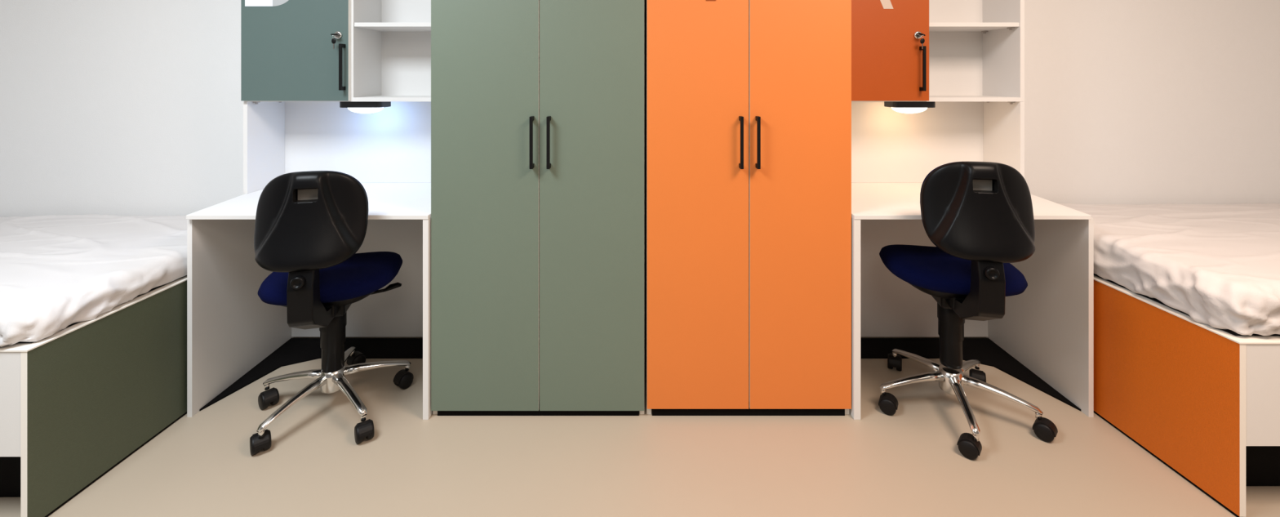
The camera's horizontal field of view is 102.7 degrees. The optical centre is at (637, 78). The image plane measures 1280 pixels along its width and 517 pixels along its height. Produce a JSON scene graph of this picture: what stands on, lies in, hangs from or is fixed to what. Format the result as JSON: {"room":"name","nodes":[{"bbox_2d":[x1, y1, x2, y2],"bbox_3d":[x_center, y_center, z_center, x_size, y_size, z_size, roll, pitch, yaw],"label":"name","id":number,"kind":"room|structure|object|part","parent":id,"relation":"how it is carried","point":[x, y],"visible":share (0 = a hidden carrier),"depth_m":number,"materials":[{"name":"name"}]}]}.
{"room":"dormitory room","nodes":[
{"label":"dormitory room","id":0,"kind":"room"},
{"bbox_2d":[0,337,1279,516],"bbox_3d":[0.000,1.300,0.388,7.800,0.100,4.376,0,0,0],"label":"floor","id":1,"kind":"structure","parent":0,"point":[908,462],"depth_m":1.66,"materials":[{"name":"plastic"}]},
{"bbox_2d":[0,275,186,516],"bbox_3d":[-2.699,0.999,1.938,2.042,0.503,1.063,0,0,0],"label":"frame","id":2,"kind":"object","parent":1,"relation":"on","point":[77,401],"visible":0.64,"depth_m":1.57,"materials":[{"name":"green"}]},
{"bbox_3d":[-2.700,0.896,1.419,2.004,0.291,0.018,0,0,0],"label":"rail","id":3,"kind":"part","parent":2,"relation":"part of","materials":[{"name":"white laminate"}]},
{"bbox_2d":[0,213,186,346],"bbox_3d":[-2.694,0.689,1.927,2.045,0.116,1.057,0,0,0],"label":"mattress","id":4,"kind":"object","parent":2,"relation":"on","point":[57,272],"visible":0.8,"depth_m":1.80,"materials":[{"name":"white fabric"}]},
{"bbox_3d":[-1.694,0.749,1.938,0.032,0.004,1.063,0,0,0],"label":"edge trim","id":5,"kind":"part","parent":2,"relation":"part of","materials":[{"name":"white"}]},
{"bbox_2d":[186,182,432,419],"bbox_3d":[-1.250,0.875,2.173,0.969,0.750,0.600,0,0,0],"label":"desk","id":6,"kind":"object","parent":1,"relation":"on","point":[235,339],"visible":0.49,"depth_m":2.14,"materials":[{"name":"white laminate"}]},
{"bbox_3d":[-1.662,0.883,2.182,0.018,0.734,0.582,0,0,-1],"label":"panel","id":7,"kind":"part","parent":6,"relation":"part of","materials":[{"name":"white laminate"}]},
{"bbox_3d":[-1.223,1.246,2.188,0.872,0.007,0.529,0,0,0],"label":"skirting","id":8,"kind":"part","parent":6,"relation":"part of","materials":[{"name":"black"}]},
{"bbox_2d":[240,0,431,193],"bbox_3d":[-1.239,-0.185,2.321,0.946,1.370,0.302,0,0,0],"label":"hutch","id":9,"kind":"object","parent":6,"relation":"on","point":[294,82],"visible":0.91,"depth_m":2.38,"materials":[{"name":"white laminate"}]},
{"bbox_3d":[-1.703,0.300,2.347,0.018,0.399,0.250,0,0,0],"label":"panel","id":10,"kind":"part","parent":9,"relation":"part of","materials":[{"name":"white laminate"}]},
{"bbox_3d":[-1.476,-0.387,2.213,0.462,0.966,0.018,0,0,0],"label":"door","id":11,"kind":"part","parent":9,"relation":"part of","materials":[{"name":"green laminate"}]},
{"bbox_2d":[330,33,337,48],"bbox_3d":[-1.286,-0.158,2.177,0.028,0.066,0.034,0,0,31],"label":"key","id":12,"kind":"object","parent":9,"relation":"hanging from","point":[333,40],"visible":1,"depth_m":2.17,"materials":[{"name":"black metal"}]},
{"bbox_3d":[-1.262,-0.049,2.187,0.011,0.198,0.034,0,0,0],"label":"handle","id":13,"kind":"part","parent":9,"relation":"part of","materials":[{"name":"black metal"}]},
{"bbox_3d":[-1.230,0.300,2.465,0.928,0.399,0.014,0,0,0],"label":"panel","id":14,"kind":"part","parent":9,"relation":"part of","materials":[{"name":"white laminate"}]},
{"bbox_2d":[339,101,391,113],"bbox_3d":[-1.221,0.129,2.300,0.186,0.056,0.110,0,0,0],"label":"lamp","id":15,"kind":"object","parent":9,"relation":"attached to","point":[362,107],"visible":0.85,"depth_m":2.25,"materials":[{"name":"black plastic"}]},
{"bbox_2d":[347,106,383,113],"bbox_3d":[-1.221,0.142,2.300,0.156,0.028,0.088,0,0,0],"label":"diffuser","id":16,"kind":"object","parent":15,"relation":"attached to","point":[357,109],"depth_m":2.27,"materials":[{"name":"white plastic"}]},
{"bbox_2d":[354,22,431,31],"bbox_3d":[-1.009,-0.235,2.347,0.448,0.018,0.238,0,0,0],"label":"shelf","id":17,"kind":"object","parent":9,"relation":"attached to","point":[360,27],"depth_m":2.26,"materials":[{"name":"white laminate"}]},
{"bbox_3d":[-1.223,0.877,2.462,0.872,0.722,0.016,0,0,0],"label":"panel","id":18,"kind":"part","parent":6,"relation":"part of","materials":[{"name":"white laminate"}]},
{"bbox_3d":[-0.776,0.883,2.174,0.021,0.734,0.597,0,0,0],"label":"panel","id":19,"kind":"part","parent":6,"relation":"part of","materials":[{"name":"white laminate"}]},
{"bbox_2d":[249,170,413,454],"bbox_3d":[-1.134,0.780,1.933,0.538,0.940,0.600,0,0,-42],"label":"office chair","id":20,"kind":"object","parent":1,"relation":"on","point":[310,227],"visible":1,"depth_m":1.73,"materials":[{"name":"black plastic"}]},
{"bbox_3d":[-1.214,1.149,1.808,0.038,0.081,0.245,0,0,21],"label":"leg","id":21,"kind":"part","parent":20,"relation":"part of","materials":[{"name":"silver metal"}]},
{"bbox_3d":[-1.312,1.149,1.958,0.245,0.081,0.038,0,0,3],"label":"leg","id":22,"kind":"part","parent":20,"relation":"part of","materials":[{"name":"silver metal"}]},
{"bbox_3d":[-1.076,0.646,1.620,0.040,0.040,0.018,0,0,-15],"label":"knob","id":23,"kind":"part","parent":20,"relation":"part of","materials":[{"name":"black plastic"}]},
{"bbox_2d":[257,251,402,305],"bbox_3d":[-1.167,0.758,1.974,0.460,0.080,0.450,0,0,-15],"label":"seat cushion","id":24,"kind":"object","parent":20,"relation":"on","point":[357,277],"depth_m":1.85,"materials":[{"name":"blue fabric"}]},
{"bbox_3d":[-1.042,1.149,1.854,0.245,0.081,0.038,0,0,39],"label":"leg","id":25,"kind":"part","parent":20,"relation":"part of","materials":[{"name":"silver metal"}]},
{"bbox_3d":[-1.199,1.149,2.097,0.038,0.081,0.245,0,0,-15],"label":"leg","id":26,"kind":"part","parent":20,"relation":"part of","materials":[{"name":"silver metal"}]},
{"bbox_3d":[-1.033,1.149,2.033,0.245,0.081,0.038,0,0,-33],"label":"leg","id":27,"kind":"part","parent":20,"relation":"part of","materials":[{"name":"silver metal"}]},
{"bbox_3d":[-1.029,0.831,2.014,0.186,0.040,0.032,0,0,-15],"label":"lever","id":28,"kind":"part","parent":20,"relation":"part of","materials":[{"name":"black plastic"}]},
{"bbox_2d":[431,0,644,415],"bbox_3d":[-0.368,0.190,2.162,0.788,2.120,0.620,0,0,0],"label":"wardrobe","id":29,"kind":"object","parent":1,"relation":"on","point":[537,106],"visible":1,"depth_m":1.89,"materials":[{"name":"green"}]},
{"bbox_3d":[-0.563,0.177,1.895,0.396,2.094,0.018,0,0,0],"label":"door","id":30,"kind":"part","parent":29,"relation":"part of","materials":[{"name":"green laminate"}]},
{"bbox_3d":[-0.386,0.233,1.869,0.011,0.190,0.034,0,0,0],"label":"handle","id":31,"kind":"part","parent":29,"relation":"part of","materials":[{"name":"black metal"}]},
{"bbox_3d":[-0.324,0.233,1.869,0.011,0.190,0.034,0,0,0],"label":"handle","id":32,"kind":"part","parent":29,"relation":"part of","materials":[{"name":"black metal"}]},
{"bbox_3d":[-0.168,0.177,1.895,0.385,2.094,0.018,0,0,0],"label":"door","id":33,"kind":"part","parent":29,"relation":"part of","materials":[{"name":"green laminate"}]},
{"bbox_2d":[644,0,851,415],"bbox_3d":[0.411,0.190,2.162,0.755,2.120,0.620,0,0,0],"label":"wardrobe","id":34,"kind":"object","parent":1,"relation":"on","point":[748,103],"visible":1,"depth_m":1.89,"materials":[{"name":"orange"}]},
{"bbox_3d":[0.223,0.173,1.895,0.375,2.087,0.018,0,0,0],"label":"door","id":35,"kind":"part","parent":34,"relation":"part of","materials":[{"name":"orange laminate"}]},
{"bbox_3d":[0.379,0.233,1.869,0.011,0.190,0.034,0,0,0],"label":"handle","id":36,"kind":"part","parent":34,"relation":"part of","materials":[{"name":"black metal"}]},
{"bbox_3d":[0.440,0.233,1.869,0.011,0.190,0.034,0,0,0],"label":"handle","id":37,"kind":"part","parent":34,"relation":"part of","materials":[{"name":"black metal"}]},
{"bbox_3d":[0.601,0.173,1.895,0.374,2.087,0.018,0,0,0],"label":"door","id":38,"kind":"part","parent":34,"relation":"part of","materials":[{"name":"orange laminate"}]},
{"bbox_2d":[878,161,1057,459],"bbox_3d":[1.191,0.763,1.901,0.569,0.973,0.626,0,0,12],"label":"office chair","id":39,"kind":"object","parent":1,"relation":"on","point":[978,216],"visible":1,"depth_m":1.72,"materials":[{"name":"black plastic"}]},
{"bbox_3d":[1.036,1.149,1.935,0.245,0.081,0.038,0,0,-2],"label":"leg","id":40,"kind":"part","parent":39,"relation":"part of","materials":[{"name":"silver metal"}]},
{"bbox_3d":[1.136,1.149,2.083,0.038,0.081,0.245,0,0,-20],"label":"leg","id":41,"kind":"part","parent":39,"relation":"part of","materials":[{"name":"silver metal"}]},
{"bbox_2d":[879,244,1027,296],"bbox_3d":[1.193,0.724,1.964,0.460,0.080,0.450,0,0,12],"label":"seat cushion","id":42,"kind":"object","parent":39,"relation":"on","point":[932,270],"depth_m":1.85,"materials":[{"name":"blue fabric"}]},
{"bbox_3d":[1.146,1.149,1.794,0.038,0.081,0.245,0,0,16],"label":"leg","id":43,"kind":"part","parent":39,"relation":"part of","materials":[{"name":"silver metal"}]},
{"bbox_3d":[1.308,1.149,2.034,0.245,0.081,0.038,0,0,-38],"label":"leg","id":44,"kind":"part","parent":39,"relation":"part of","materials":[{"name":"silver metal"}]},
{"bbox_3d":[1.113,0.612,1.607,0.040,0.040,0.018,0,0,12],"label":"knob","id":45,"kind":"part","parent":39,"relation":"part of","materials":[{"name":"black plastic"}]},
{"bbox_3d":[1.314,1.149,1.855,0.245,0.081,0.038,0,0,34],"label":"leg","id":46,"kind":"part","parent":39,"relation":"part of","materials":[{"name":"silver metal"}]},
{"bbox_2d":[848,182,1093,419],"bbox_3d":[1.264,0.875,2.173,0.942,0.750,0.600,0,0,0],"label":"desk","id":47,"kind":"object","parent":1,"relation":"on","point":[1043,339],"visible":0.44,"depth_m":2.13,"materials":[{"name":"white laminate"}]},
{"bbox_3d":[0.805,0.883,2.174,0.025,0.734,0.597,0,0,0],"label":"panel","id":48,"kind":"part","parent":47,"relation":"part of","materials":[{"name":"white laminate"}]},
{"bbox_3d":[1.250,0.877,2.462,0.863,0.722,0.016,0,0,0],"label":"panel","id":49,"kind":"part","parent":47,"relation":"part of","materials":[{"name":"white laminate"}]},
{"bbox_2d":[851,0,1024,182],"bbox_3d":[1.236,-0.185,2.321,0.887,1.370,0.302,0,0,0],"label":"hutch","id":50,"kind":"object","parent":47,"relation":"on","point":[971,62],"visible":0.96,"depth_m":2.44,"materials":[{"name":"white laminate"}]},
{"bbox_3d":[1.026,-0.387,2.213,0.461,0.966,0.018,0,0,0],"label":"door","id":51,"kind":"part","parent":50,"relation":"part of","materials":[{"name":"orange laminate"}]},
{"bbox_2d":[884,101,935,113],"bbox_3d":[1.221,0.129,2.300,0.186,0.056,0.110,0,0,0],"label":"lamp","id":52,"kind":"object","parent":50,"relation":"attached to","point":[906,107],"visible":0.88,"depth_m":2.25,"materials":[{"name":"black plastic"}]},
{"bbox_2d":[891,107,927,113],"bbox_3d":[1.221,0.142,2.300,0.156,0.028,0.088,0,0,0],"label":"diffuser","id":53,"kind":"object","parent":52,"relation":"attached to","point":[906,110],"depth_m":2.27,"materials":[{"name":"beige plastic"}]},
{"bbox_3d":[1.227,0.300,2.465,0.868,0.399,0.014,0,0,0],"label":"panel","id":54,"kind":"part","parent":50,"relation":"part of","materials":[{"name":"white laminate"}]},
{"bbox_2d":[918,32,925,48],"bbox_3d":[1.208,-0.159,2.179,0.028,0.068,0.034,0,0,0],"label":"key","id":55,"kind":"object","parent":50,"relation":"hanging from","point":[922,40],"visible":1,"depth_m":2.17,"materials":[{"name":"black metal"}]},
{"bbox_3d":[1.219,-0.043,2.187,0.011,0.191,0.034,0,0,0],"label":"handle","id":56,"kind":"part","parent":50,"relation":"part of","materials":[{"name":"black metal"}]},
{"bbox_2d":[928,22,1018,31],"bbox_3d":[1.460,-0.235,2.347,0.402,0.018,0.238,0,0,0],"label":"shelf","id":57,"kind":"object","parent":50,"relation":"attached to","point":[933,27],"depth_m":2.26,"materials":[{"name":"white laminate"}]},
{"bbox_3d":[1.671,0.300,2.347,0.018,0.399,0.250,0,0,0],"label":"panel","id":58,"kind":"part","parent":50,"relation":"part of","materials":[{"name":"white laminate"}]},
{"bbox_3d":[1.250,1.246,2.188,0.864,0.007,0.529,0,0,0],"label":"skirting","id":59,"kind":"part","parent":47,"relation":"part of","materials":[{"name":"black"}]},
{"bbox_3d":[1.683,0.883,2.182,0.018,0.734,0.582,0,0,1],"label":"panel","id":60,"kind":"part","parent":47,"relation":"part of","materials":[{"name":"white laminate"}]},
{"bbox_2d":[1093,273,1279,516],"bbox_3d":[2.725,0.999,1.959,2.042,0.503,1.022,0,0,0],"label":"frame","id":61,"kind":"object","parent":1,"relation":"on","point":[1203,400],"visible":0.65,"depth_m":1.58,"materials":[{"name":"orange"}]},
{"bbox_2d":[1057,203,1279,335],"bbox_3d":[2.716,0.659,1.947,2.049,0.175,1.016,0,0,0],"label":"mattress","id":62,"kind":"object","parent":61,"relation":"on","point":[1218,265],"visible":0.73,"depth_m":1.77,"materials":[{"name":"white fabric"}]},
{"bbox_3d":[1.720,0.749,1.959,0.032,0.004,1.022,0,0,0],"label":"edge trim","id":63,"kind":"part","parent":61,"relation":"part of","materials":[{"name":"white"}]},
{"bbox_3d":[2.726,0.896,1.460,2.004,0.291,0.018,0,0,0],"label":"rail","id":64,"kind":"part","parent":61,"relation":"part of","materials":[{"name":"white laminate"}]},
{"bbox_2d":[0,0,1279,337],"bbox_3d":[0.000,-0.060,2.526,7.800,2.620,0.100,0,0,0],"label":"wall","id":65,"kind":"structure","parent":0,"point":[108,107],"depth_m":2.48,"materials":[{"name":"white paint"}]}
]}

